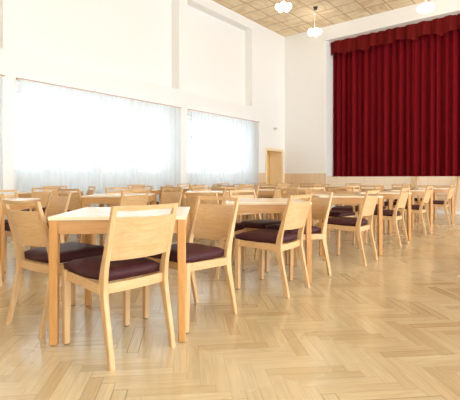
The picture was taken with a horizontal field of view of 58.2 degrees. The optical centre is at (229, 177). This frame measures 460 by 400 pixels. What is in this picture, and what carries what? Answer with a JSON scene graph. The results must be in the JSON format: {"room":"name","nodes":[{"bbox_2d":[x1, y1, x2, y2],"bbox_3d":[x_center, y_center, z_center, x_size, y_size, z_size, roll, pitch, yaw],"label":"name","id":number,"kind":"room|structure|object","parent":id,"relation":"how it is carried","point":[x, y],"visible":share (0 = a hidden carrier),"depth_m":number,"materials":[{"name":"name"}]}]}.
{"room":"community hall","nodes":[
{"label":"community hall","id":0,"kind":"room"},
{"bbox_2d":[0,0,284,219],"bbox_3d":[-3.271,-1.995,8.633,0.650,5.940,16.300,0,0,39],"label":"wall","id":1,"kind":"structure","parent":0,"point":[200,55],"depth_m":10.09,"materials":[{"name":"white paint"}]},
{"bbox_2d":[15,91,18,171],"bbox_3d":[-3.866,-0.865,7.969,0.080,1.520,0.720,0,0,39],"label":"window","id":2,"kind":"structure","parent":1,"relation":"in","point":[16,92],"depth_m":7.75,"materials":[{"name":"white glass"}]},
{"bbox_2d":[16,77,180,107],"bbox_3d":[-2.538,-1.780,8.946,0.096,0.024,4.070,0,0,39],"label":"rail","id":3,"kind":"object","parent":1,"relation":"attached to","point":[17,77],"visible":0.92,"depth_m":8.49,"materials":[{"name":"gold metal"}]},
{"bbox_2d":[19,79,180,210],"bbox_3d":[-2.515,-0.415,8.915,0.059,2.700,3.990,0,0,39],"label":"sheer curtain","id":4,"kind":"object","parent":3,"relation":"hanging from","point":[71,138],"visible":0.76,"depth_m":8.52,"materials":[{"name":"white fabric"}]},
{"bbox_2d":[187,118,190,173],"bbox_3d":[-1.066,-0.865,11.428,0.080,1.520,0.720,0,0,39],"label":"window","id":5,"kind":"structure","parent":1,"relation":"in","point":[188,136],"depth_m":11.31,"materials":[{"name":"white"}]},
{"bbox_2d":[188,109,259,122],"bbox_3d":[-0.086,-1.780,11.973,0.096,0.024,3.160,0,0,39],"label":"rail","id":6,"kind":"object","parent":1,"relation":"attached to","point":[188,109],"visible":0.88,"depth_m":11.74,"materials":[{"name":"gold metal"}]},
{"bbox_2d":[191,110,258,189],"bbox_3d":[-0.065,-0.415,11.942,0.061,2.700,3.080,0,0,39],"label":"sheer curtain","id":7,"kind":"object","parent":6,"relation":"hanging from","point":[224,149],"visible":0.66,"depth_m":11.80,"materials":[{"name":"white fabric"}]},
{"bbox_2d":[259,173,284,184],"bbox_3d":[1.365,0.405,13.821,0.024,1.140,1.740,0,0,39],"label":"trim","id":8,"kind":"structure","parent":1,"relation":"attached to","point":[261,175],"depth_m":13.42,"materials":[{"name":"beige wood"}]},
{"bbox_2d":[265,147,283,183],"bbox_3d":[1.309,-0.015,14.182,0.575,1.980,1.130,0,0,39],"label":"door","id":9,"kind":"structure","parent":1,"relation":"in","point":[274,159],"depth_m":14.49,"materials":[{"name":"brown wood"}]},
{"bbox_3d":[-5.093,-1.780,5.790,0.096,0.024,3.650,0,0,39],"label":"rail","id":10,"kind":"object","parent":1,"relation":"attached to","visible":0},
{"bbox_2d":[0,76,1,193],"bbox_3d":[-5.071,-0.415,5.760,0.062,2.700,3.570,0,0,39],"label":"sheer curtain","id":11,"kind":"object","parent":10,"relation":"hanging from","point":[0,76],"visible":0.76,"depth_m":7.13,"materials":[{"name":"white fabric"}]},
{"bbox_2d":[0,212,459,399],"bbox_3d":[1.445,1.035,4.684,12.850,0.120,16.100,0,0,39],"label":"floor","id":12,"kind":"structure","parent":0,"point":[387,328],"depth_m":2.61,"materials":[{"name":"beige wood"}]},
{"bbox_2d":[0,194,3,286],"bbox_3d":[-2.355,0.559,3.679,0.581,0.832,0.451,0,0,35],"label":"dining chair","id":13,"kind":"object","parent":12,"relation":"on","point":[1,195],"visible":0.95,"depth_m":3.71,"materials":[{"name":"brown wood"}]},
{"bbox_2d":[0,190,33,258],"bbox_3d":[-2.573,0.559,4.721,0.581,0.832,0.451,0,0,44],"label":"dining chair","id":14,"kind":"object","parent":12,"relation":"on","point":[14,191],"visible":0.11,"depth_m":4.98,"materials":[{"name":"brown wood"}]},
{"bbox_2d":[0,198,39,281],"bbox_3d":[-2.525,0.600,4.235,0.800,0.750,0.800,0,0,-1],"label":"square table","id":15,"kind":"object","parent":12,"relation":"on","point":[12,207],"visible":0.39,"depth_m":3.89,"materials":[{"name":"brown wood"}]},
{"bbox_2d":[4,191,71,276],"bbox_3d":[-2.015,0.559,4.364,0.451,0.832,0.581,0,0,40],"label":"dining chair","id":16,"kind":"object","parent":12,"relation":"on","point":[55,205],"visible":0.33,"depth_m":4.53,"materials":[{"name":"brown wood"}]},
{"bbox_2d":[5,223,48,231],"bbox_3d":[-2.065,0.513,4.304,0.426,0.069,0.424,0,0,40],"label":"seat cushion","id":17,"kind":"object","parent":16,"relation":"on","point":[7,229],"depth_m":4.22,"materials":[{"name":"purple fabric"}]},
{"bbox_2d":[21,187,60,222],"bbox_3d":[-2.928,0.559,6.404,0.451,0.832,0.581,0,0,-43],"label":"dining chair","id":18,"kind":"object","parent":12,"relation":"on","point":[44,196],"visible":0.16,"depth_m":6.20,"materials":[{"name":"brown wood"}]},
{"bbox_2d":[18,191,83,239],"bbox_3d":[-2.960,0.600,6.837,0.800,0.750,0.800,0,0,-1],"label":"square table","id":19,"kind":"object","parent":12,"relation":"on","point":[20,194],"visible":0.17,"depth_m":6.45,"materials":[{"name":"brown wood"}]},
{"bbox_2d":[43,186,66,221],"bbox_3d":[-3.006,0.559,7.325,0.451,0.832,0.581,0,0,-44],"label":"dining chair","id":20,"kind":"object","parent":12,"relation":"on","point":[43,186],"visible":0.1,"depth_m":7.48,"materials":[{"name":"brown wood"}]},
{"bbox_2d":[2,199,109,337],"bbox_3d":[-1.193,0.559,2.822,0.451,0.832,0.581,0,0,35],"label":"dining chair","id":21,"kind":"object","parent":12,"relation":"on","point":[30,228],"visible":0.74,"depth_m":2.69,"materials":[{"name":"brown wood"}]},
{"bbox_2d":[24,242,103,262],"bbox_3d":[-1.148,0.513,2.886,0.426,0.069,0.424,0,0,35],"label":"seat cushion","id":22,"kind":"object","parent":21,"relation":"on","point":[69,251],"depth_m":2.78,"materials":[{"name":"purple fabric"}]},
{"bbox_2d":[58,189,81,242],"bbox_3d":[-2.012,0.559,5.673,0.451,0.832,0.581,0,0,31],"label":"dining chair","id":23,"kind":"object","parent":12,"relation":"on","point":[75,202],"visible":0.13,"depth_m":5.42,"materials":[{"name":"brown wood"}]},
{"bbox_2d":[67,186,95,211],"bbox_3d":[-2.554,0.559,6.920,0.581,0.832,0.451,0,0,-32],"label":"dining chair","id":24,"kind":"object","parent":12,"relation":"on","point":[89,192],"visible":0.15,"depth_m":7.10,"materials":[{"name":"brown wood"}]},
{"bbox_2d":[81,193,154,244],"bbox_3d":[-1.488,0.600,5.630,0.800,0.750,0.800,0,0,-1],"label":"square table","id":25,"kind":"object","parent":12,"relation":"on","point":[101,199],"visible":0.5,"depth_m":5.24,"materials":[{"name":"brown wood"}]},
{"bbox_2d":[105,187,130,206],"bbox_3d":[-1.535,0.559,6.117,0.581,0.832,0.451,0,0,45],"label":"dining chair","id":26,"kind":"object","parent":12,"relation":"on","point":[129,188],"visible":0.06,"depth_m":6.25,"materials":[{"name":"brown wood"}]},
{"bbox_2d":[48,207,189,345],"bbox_3d":[-0.685,0.600,2.815,0.800,0.750,0.800,0,0,-4],"label":"square table","id":27,"kind":"object","parent":12,"relation":"on","point":[88,221],"visible":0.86,"depth_m":2.43,"materials":[{"name":"brown wood"}]},
{"bbox_2d":[62,203,177,371],"bbox_3d":[-0.624,0.559,2.390,0.581,0.832,0.451,0,0,43],"label":"dining chair","id":28,"kind":"object","parent":12,"relation":"on","point":[128,242],"visible":1,"depth_m":2.26,"materials":[{"name":"brown wood"}]},
{"bbox_2d":[63,255,159,280],"bbox_3d":[-0.681,0.513,2.443,0.424,0.069,0.426,0,0,43],"label":"seat cushion","id":29,"kind":"object","parent":28,"relation":"on","point":[88,268],"depth_m":2.32,"materials":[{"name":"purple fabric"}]},
{"bbox_2d":[93,190,149,244],"bbox_3d":[-1.318,0.559,5.074,0.581,0.832,0.451,0,0,35],"label":"dining chair","id":30,"kind":"object","parent":12,"relation":"on","point":[131,200],"visible":0.16,"depth_m":4.90,"materials":[{"name":"brown wood"}]},
{"bbox_2d":[114,189,161,204],"bbox_3d":[-1.802,0.600,8.187,0.800,0.750,0.800,0,0,-1],"label":"square table","id":31,"kind":"object","parent":12,"relation":"on","point":[156,191],"visible":0.27,"depth_m":8.08,"materials":[{"name":"brown wood"}]},
{"bbox_2d":[131,186,151,204],"bbox_3d":[-1.770,0.559,7.725,0.451,0.832,0.581,0,0,-45],"label":"dining chair","id":32,"kind":"object","parent":12,"relation":"on","point":[150,189],"visible":0.12,"depth_m":7.53,"materials":[{"name":"brown wood"}]},
{"bbox_2d":[127,185,156,201],"bbox_3d":[-1.849,0.559,8.704,0.581,0.832,0.451,0,0,45],"label":"dining chair","id":33,"kind":"object","parent":12,"relation":"on","point":[127,185],"visible":0.09,"depth_m":8.93,"materials":[{"name":"brown wood"}]},
{"bbox_2d":[159,188,182,206],"bbox_3d":[-0.978,0.559,5.759,0.451,0.832,0.581,0,0,40],"label":"dining chair","id":34,"kind":"object","parent":12,"relation":"on","point":[166,197],"visible":0.22,"depth_m":5.97,"materials":[{"name":"brown wood"}]},
{"bbox_2d":[161,187,183,206],"bbox_3d":[-0.854,0.559,7.023,0.451,0.832,0.581,0,0,31],"label":"dining chair","id":35,"kind":"object","parent":12,"relation":"on","point":[182,203],"visible":0.14,"depth_m":6.77,"materials":[{"name":"brown wood"}]},
{"bbox_2d":[173,187,207,191],"bbox_3d":[-0.902,0.600,9.417,0.800,0.750,0.800,0,0,-1],"label":"square table","id":36,"kind":"object","parent":12,"relation":"on","point":[185,189],"visible":0.09,"depth_m":9.03,"materials":[{"name":"brown wood"}]},
{"bbox_2d":[142,196,239,333],"bbox_3d":[-0.254,0.559,2.939,0.451,0.832,0.581,0,0,41],"label":"dining chair","id":37,"kind":"object","parent":12,"relation":"on","point":[207,219],"visible":0.77,"depth_m":2.93,"materials":[{"name":"brown wood"}]},
{"bbox_2d":[147,243,223,262],"bbox_3d":[-0.305,0.513,2.880,0.426,0.069,0.424,0,0,41],"label":"seat cushion","id":38,"kind":"object","parent":37,"relation":"on","point":[195,253],"depth_m":2.76,"materials":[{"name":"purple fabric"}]},
{"bbox_2d":[180,185,204,204],"bbox_3d":[-0.869,0.559,8.956,0.581,0.832,0.451,0,0,44],"label":"dining chair","id":39,"kind":"object","parent":12,"relation":"on","point":[190,188],"visible":0.12,"depth_m":8.71,"materials":[{"name":"brown wood"}]},
{"bbox_2d":[191,186,219,204],"bbox_3d":[-0.376,0.559,7.468,0.451,0.832,0.581,0,0,-44],"label":"dining chair","id":40,"kind":"object","parent":12,"relation":"on","point":[193,189],"visible":0.12,"depth_m":7.67,"materials":[{"name":"brown wood"}]},
{"bbox_2d":[186,191,227,198],"bbox_3d":[-0.330,0.600,6.980,0.800,0.750,0.800,0,0,-1],"label":"square table","id":41,"kind":"object","parent":12,"relation":"on","point":[219,193],"visible":0.16,"depth_m":6.59,"materials":[{"name":"brown wood"}]},
{"bbox_2d":[182,192,245,279],"bbox_3d":[-0.174,0.559,4.254,0.451,0.832,0.581,0,0,33],"label":"dining chair","id":42,"kind":"object","parent":12,"relation":"on","point":[239,228],"visible":0.32,"depth_m":4.12,"materials":[{"name":"brown wood"}]},
{"bbox_2d":[234,223,244,230],"bbox_3d":[-0.132,0.513,4.320,0.426,0.069,0.424,0,0,33],"label":"seat cushion","id":43,"kind":"object","parent":42,"relation":"on","point":[238,227],"depth_m":4.31,"materials":[{"name":"purple fabric"}]},
{"bbox_2d":[211,184,221,190],"bbox_3d":[-0.506,0.559,9.498,0.581,0.832,0.451,0,0,-31],"label":"dining chair","id":44,"kind":"object","parent":12,"relation":"on","point":[212,187],"visible":0.13,"depth_m":9.72,"materials":[{"name":"brown wood"}]},
{"bbox_2d":[196,187,240,243],"bbox_3d":[-0.161,0.559,6.424,0.581,0.832,0.451,0,0,35],"label":"dining chair","id":45,"kind":"object","parent":12,"relation":"on","point":[224,194],"visible":0.16,"depth_m":6.18,"materials":[{"name":"brown wood"}]},
{"bbox_2d":[216,185,248,219],"bbox_3d":[0.044,0.559,8.254,0.451,0.832,0.581,0,0,33],"label":"dining chair","id":46,"kind":"object","parent":12,"relation":"on","point":[218,189],"visible":0.1,"depth_m":8.07,"materials":[{"name":"brown wood"}]},
{"bbox_2d":[237,186,258,222],"bbox_3d":[0.180,0.559,7.109,0.451,0.832,0.581,0,0,40],"label":"dining chair","id":47,"kind":"object","parent":12,"relation":"on","point":[239,217],"visible":0.2,"depth_m":7.24,"materials":[{"name":"brown wood"}]},
{"bbox_2d":[239,185,270,219],"bbox_3d":[0.524,0.559,8.698,0.451,0.832,0.581,0,0,-44],"label":"dining chair","id":48,"kind":"object","parent":12,"relation":"on","point":[239,185],"visible":0.07,"depth_m":8.88,"materials":[{"name":"brown wood"}]},
{"bbox_2d":[228,190,287,269],"bbox_3d":[0.306,0.559,4.698,0.451,0.832,0.581,0,0,-43],"label":"dining chair","id":49,"kind":"object","parent":12,"relation":"on","point":[260,223],"visible":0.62,"depth_m":4.66,"materials":[{"name":"brown wood"}]},
{"bbox_2d":[239,219,280,228],"bbox_3d":[0.360,0.513,4.641,0.426,0.069,0.424,0,0,-43],"label":"seat cushion","id":50,"kind":"object","parent":49,"relation":"on","point":[259,223],"depth_m":4.50,"materials":[{"name":"purple fabric"}]},
{"bbox_2d":[246,189,280,220],"bbox_3d":[0.570,0.600,8.210,0.800,0.750,0.800,0,0,-1],"label":"square table","id":51,"kind":"object","parent":12,"relation":"on","point":[260,191],"visible":0.1,"depth_m":7.82,"materials":[{"name":"brown wood"}]},
{"bbox_2d":[225,198,311,282],"bbox_3d":[0.352,0.600,4.210,0.800,0.750,0.800,0,0,-1],"label":"square table","id":52,"kind":"object","parent":12,"relation":"on","point":[246,205],"visible":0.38,"depth_m":3.82,"materials":[{"name":"brown wood"}]},
{"bbox_2d":[250,186,286,219],"bbox_3d":[0.740,0.559,7.654,0.581,0.832,0.451,0,0,35],"label":"dining chair","id":53,"kind":"object","parent":12,"relation":"on","point":[277,192],"visible":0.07,"depth_m":7.43,"materials":[{"name":"brown wood"}]},
{"bbox_2d":[260,184,278,219],"bbox_3d":[0.978,0.559,9.462,0.451,0.832,0.581,0,0,29],"label":"dining chair","id":54,"kind":"object","parent":12,"relation":"on","point":[262,196],"visible":0.15,"depth_m":9.25,"materials":[{"name":"brown wood"}]},
{"bbox_2d":[235,194,312,298],"bbox_3d":[0.406,0.559,3.642,0.581,0.832,0.451,0,0,35],"label":"dining chair","id":55,"kind":"object","parent":12,"relation":"on","point":[295,214],"visible":1,"depth_m":3.53,"materials":[{"name":"brown wood"}]},
{"bbox_2d":[235,229,296,243],"bbox_3d":[0.342,0.513,3.687,0.424,0.069,0.426,0,0,35],"label":"seat cushion","id":56,"kind":"object","parent":55,"relation":"on","point":[265,236],"depth_m":3.56,"materials":[{"name":"purple fabric"}]},
{"bbox_2d":[266,185,298,220],"bbox_3d":[1.080,0.559,8.339,0.451,0.832,0.581,0,0,40],"label":"dining chair","id":57,"kind":"object","parent":12,"relation":"on","point":[287,192],"visible":0.12,"depth_m":8.46,"materials":[{"name":"brown wood"}]},
{"bbox_2d":[276,187,312,219],"bbox_3d":[1.500,0.600,9.420,0.800,0.750,0.800,0,0,-1],"label":"square table","id":58,"kind":"object","parent":12,"relation":"on","point":[278,187],"visible":0.11,"depth_m":9.77,"materials":[{"name":"brown wood"}]},
{"bbox_2d":[265,191,332,280],"bbox_3d":[0.721,0.559,4.230,0.581,0.832,0.451,0,0,-28],"label":"dining chair","id":59,"kind":"object","parent":12,"relation":"on","point":[320,207],"visible":0.48,"depth_m":4.14,"materials":[{"name":"brown wood"}]},
{"bbox_2d":[265,224,320,233],"bbox_3d":[0.651,0.513,4.193,0.424,0.069,0.426,0,0,-28],"label":"seat cushion","id":60,"kind":"object","parent":59,"relation":"on","point":[314,230],"depth_m":4.10,"materials":[{"name":"purple fabric"}]},
{"bbox_2d":[281,189,318,253],"bbox_3d":[0.985,0.559,5.604,0.451,0.832,0.581,0,0,32],"label":"dining chair","id":61,"kind":"object","parent":12,"relation":"on","point":[283,195],"visible":0.17,"depth_m":5.38,"materials":[{"name":"brown wood"}]},
{"bbox_2d":[300,183,315,193],"bbox_3d":[2.137,0.559,10.882,0.451,0.832,0.581,0,0,30],"label":"dining chair","id":62,"kind":"object","parent":12,"relation":"on","point":[301,184],"visible":0.08,"depth_m":10.68,"materials":[{"name":"brown wood"}]},
{"bbox_2d":[312,185,322,190],"bbox_3d":[1.670,0.559,8.864,0.581,0.832,0.451,0,0,35],"label":"dining chair","id":63,"kind":"object","parent":12,"relation":"on","point":[314,185],"visible":0.12,"depth_m":8.63,"materials":[{"name":"brown wood"}]},
{"bbox_2d":[313,184,329,191],"bbox_3d":[2.010,0.559,9.549,0.451,0.832,0.581,0,0,40],"label":"dining chair","id":64,"kind":"object","parent":12,"relation":"on","point":[314,184],"visible":0.1,"depth_m":9.68,"materials":[{"name":"brown wood"}]},
{"bbox_2d":[316,186,345,205],"bbox_3d":[2.660,0.600,10.840,0.800,0.750,0.800,0,0,-1],"label":"square table","id":65,"kind":"object","parent":12,"relation":"on","point":[331,189],"visible":0.09,"depth_m":10.45,"materials":[{"name":"brown wood"}]},
{"bbox_2d":[307,187,355,248],"bbox_3d":[1.464,0.559,6.048,0.451,0.832,0.581,0,0,-44],"label":"dining chair","id":66,"kind":"object","parent":12,"relation":"on","point":[332,213],"visible":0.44,"depth_m":5.93,"materials":[{"name":"brown wood"}]},
{"bbox_2d":[329,210,354,216],"bbox_3d":[1.518,0.513,5.991,0.426,0.069,0.424,0,0,-44],"label":"seat cushion","id":67,"kind":"object","parent":66,"relation":"on","point":[332,213],"depth_m":5.82,"materials":[{"name":"purple fabric"}]},
{"bbox_2d":[327,187,357,237],"bbox_3d":[1.887,0.559,6.833,0.451,0.832,0.581,0,0,30],"label":"dining chair","id":68,"kind":"object","parent":12,"relation":"on","point":[353,208],"visible":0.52,"depth_m":6.67,"materials":[{"name":"brown wood"}]},
{"bbox_2d":[331,206,357,211],"bbox_3d":[1.926,0.513,6.900,0.426,0.069,0.424,0,0,30],"label":"seat cushion","id":69,"kind":"object","parent":68,"relation":"on","point":[342,208],"depth_m":6.76,"materials":[{"name":"purple fabric"}]},
{"bbox_2d":[312,194,382,255],"bbox_3d":[1.510,0.600,5.560,0.800,0.750,0.800,0,0,-1],"label":"square table","id":70,"kind":"object","parent":12,"relation":"on","point":[358,199],"visible":0.52,"depth_m":5.17,"materials":[{"name":"brown wood"}]},
{"bbox_2d":[337,183,360,205],"bbox_3d":[3.170,0.559,10.969,0.451,0.832,0.581,0,0,40],"label":"dining chair","id":71,"kind":"object","parent":12,"relation":"on","point":[346,183],"visible":0.08,"depth_m":11.12,"materials":[{"name":"brown wood"}]},
{"bbox_2d":[322,190,379,265],"bbox_3d":[1.453,0.559,4.890,0.581,0.832,0.451,0,0,37],"label":"dining chair","id":72,"kind":"object","parent":12,"relation":"on","point":[353,224],"visible":0.91,"depth_m":4.75,"materials":[{"name":"brown wood"}]},
{"bbox_2d":[322,216,367,225],"bbox_3d":[1.390,0.513,4.937,0.424,0.069,0.426,0,0,37],"label":"seat cushion","id":73,"kind":"object","parent":72,"relation":"on","point":[334,221],"depth_m":4.80,"materials":[{"name":"purple fabric"}]},
{"bbox_2d":[345,186,385,233],"bbox_3d":[2.367,0.559,7.281,0.451,0.832,0.581,0,0,-40],"label":"dining chair","id":74,"kind":"object","parent":12,"relation":"on","point":[358,189],"visible":0.19,"depth_m":7.20,"materials":[{"name":"brown wood"}]},
{"bbox_2d":[360,185,387,209],"bbox_3d":[2.813,0.559,8.045,0.451,0.832,0.581,0,0,34],"label":"dining chair","id":75,"kind":"object","parent":12,"relation":"on","point":[385,204],"visible":0.21,"depth_m":7.86,"materials":[{"name":"brown wood"}]},
{"bbox_2d":[346,191,411,240],"bbox_3d":[2.410,0.600,6.790,0.800,0.750,0.800,0,0,-1],"label":"square table","id":76,"kind":"object","parent":12,"relation":"on","point":[389,195],"visible":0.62,"depth_m":6.40,"materials":[{"name":"brown wood"}]},
{"bbox_2d":[364,188,409,246],"bbox_3d":[2.353,0.559,6.120,0.581,0.832,0.451,0,0,37],"label":"dining chair","id":77,"kind":"object","parent":12,"relation":"on","point":[394,215],"visible":0.84,"depth_m":5.96,"materials":[{"name":"brown wood"}]},
{"bbox_2d":[374,209,399,215],"bbox_3d":[2.290,0.513,6.167,0.424,0.069,0.426,0,0,37],"label":"seat cushion","id":78,"kind":"object","parent":77,"relation":"on","point":[395,212],"depth_m":5.96,"materials":[{"name":"purple fabric"}]},
{"bbox_2d":[374,185,406,226],"bbox_3d":[3.293,0.559,8.487,0.581,0.832,0.451,0,0,45],"label":"dining chair","id":79,"kind":"object","parent":12,"relation":"on","point":[394,202],"visible":0.24,"depth_m":8.44,"materials":[{"name":"brown wood"}]},
{"bbox_2d":[391,184,415,219],"bbox_3d":[3.974,0.559,9.464,0.451,0.832,0.581,0,0,32],"label":"dining chair","id":80,"kind":"object","parent":12,"relation":"on","point":[410,185],"visible":0.23,"depth_m":9.29,"materials":[{"name":"brown wood"}]},
{"bbox_2d":[376,189,432,230],"bbox_3d":[3.340,0.600,8.000,0.800,0.750,0.800,0,0,-1],"label":"square table","id":81,"kind":"object","parent":12,"relation":"on","point":[415,192],"visible":0.42,"depth_m":7.61,"materials":[{"name":"brown wood"}]},
{"bbox_2d":[395,186,432,234],"bbox_3d":[3.283,0.559,7.330,0.581,0.832,0.451,0,0,37],"label":"dining chair","id":82,"kind":"object","parent":12,"relation":"on","point":[420,209],"visible":0.63,"depth_m":7.14,"materials":[{"name":"brown wood"}]},
{"bbox_2d":[398,204,424,209],"bbox_3d":[3.220,0.513,7.377,0.424,0.069,0.426,0,0,37],"label":"seat cushion","id":83,"kind":"object","parent":82,"relation":"on","point":[413,207],"depth_m":7.17,"materials":[{"name":"purple fabric"}]},
{"bbox_2d":[404,187,453,222],"bbox_3d":[4.500,0.600,9.420,0.800,0.750,0.800,0,0,-1],"label":"square table","id":84,"kind":"object","parent":12,"relation":"on","point":[435,190],"visible":0.52,"depth_m":9.03,"materials":[{"name":"brown wood"}]},
{"bbox_2d":[414,176,459,215],"bbox_3d":[5.509,0.465,11.125,1.104,1.020,0.745,0,0,39],"label":"steps","id":85,"kind":"structure","parent":12,"relation":"on","point":[416,177],"depth_m":10.93,"materials":[{"name":"brown wood"}]},
{"bbox_2d":[423,185,454,225],"bbox_3d":[4.443,0.559,8.750,0.581,0.832,0.451,0,0,37],"label":"dining chair","id":86,"kind":"object","parent":12,"relation":"on","point":[436,203],"visible":0.73,"depth_m":8.58,"materials":[{"name":"brown wood"}]},
{"bbox_2d":[428,200,443,203],"bbox_3d":[4.380,0.513,8.797,0.424,0.069,0.426,0,0,37],"label":"seat cushion","id":87,"kind":"object","parent":86,"relation":"on","point":[434,201],"depth_m":8.61,"materials":[{"name":"purple fabric"}]},
{"bbox_2d":[213,0,429,36],"bbox_3d":[1.917,-5.040,5.267,12.850,0.150,17.600,0,0,39],"label":"ceiling","id":88,"kind":"structure","parent":0,"point":[300,18],"depth_m":12.32,"materials":[{"name":"tile"}]},
{"bbox_2d":[275,0,291,12],"bbox_3d":[1.394,-4.645,10.667,0.409,0.635,0.422,0,0,28],"label":"ceiling lamp","id":89,"kind":"object","parent":88,"relation":"hanging from","point":[283,5],"visible":1,"depth_m":10.58,"materials":[{"name":"white glass"}]},
{"bbox_2d":[308,13,321,35],"bbox_3d":[2.568,-4.645,12.486,0.409,0.635,0.422,0,0,10],"label":"ceiling lamp","id":90,"kind":"object","parent":88,"relation":"hanging from","point":[316,31],"visible":1,"depth_m":12.41,"materials":[{"name":"white glass"}]},
{"bbox_2d":[417,3,433,13],"bbox_3d":[5.108,-4.645,10.739,0.409,0.635,0.422,0,0,-13],"label":"ceiling lamp","id":91,"kind":"object","parent":88,"relation":"hanging from","point":[422,8],"visible":1,"depth_m":10.62,"materials":[{"name":"white glass"}]},
{"bbox_2d":[340,176,381,176],"bbox_3d":[6.961,-2.275,11.902,7.960,4.460,0.100,0,0,39],"label":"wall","id":92,"kind":"structure","parent":0,"point":[340,176],"depth_m":13.90,"materials":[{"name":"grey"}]},
{"bbox_2d":[285,0,459,176],"bbox_3d":[7.053,-1.995,11.133,12.250,5.940,1.180,0,0,39],"label":"wall","id":93,"kind":"structure","parent":0,"point":[304,53],"depth_m":13.82,"materials":[{"name":"white paint"}]},
{"bbox_2d":[285,173,325,193],"bbox_3d":[2.531,0.365,14.018,1.586,1.040,0.024,0,0,39],"label":"trim","id":94,"kind":"structure","parent":93,"relation":"attached to","point":[304,178],"depth_m":13.98,"materials":[{"name":"beige wood"}]},
{"bbox_2d":[324,8,459,172],"bbox_3d":[6.244,-2.300,11.015,8.100,4.510,0.020,0,0,39],"label":"trim","id":95,"kind":"structure","parent":93,"relation":"attached to","point":[458,9],"depth_m":13.53,"materials":[{"name":"white"}]},
{"bbox_2d":[326,176,459,210],"bbox_3d":[6.621,0.465,11.482,7.960,1.020,1.180,0,0,39],"label":"trim","id":96,"kind":"structure","parent":93,"relation":"attached to","point":[386,181],"depth_m":12.05,"materials":[{"name":"beige wood"}]},
{"bbox_2d":[331,14,459,55],"bbox_3d":[6.401,-4.245,11.209,7.940,0.509,0.200,0,0,39],"label":"valance","id":97,"kind":"object","parent":93,"relation":"attached to","point":[440,26],"visible":1,"depth_m":12.33,"materials":[{"name":"red fabric"}]},
{"bbox_2d":[331,205,459,213],"bbox_3d":[5.633,0.930,11.509,9.530,0.090,0.019,0,0,39],"label":"baseboard","id":98,"kind":"structure","parent":93,"relation":"attached to","point":[332,206],"depth_m":11.35,"materials":[{"name":"white wood"}]},
{"bbox_2d":[333,29,459,175],"bbox_3d":[6.558,-2.270,11.403,7.920,4.430,0.246,0,0,39],"label":"stage curtain","id":99,"kind":"object","parent":93,"relation":"hanging from","point":[396,105],"visible":0.89,"depth_m":12.49,"materials":[{"name":"red fabric"}]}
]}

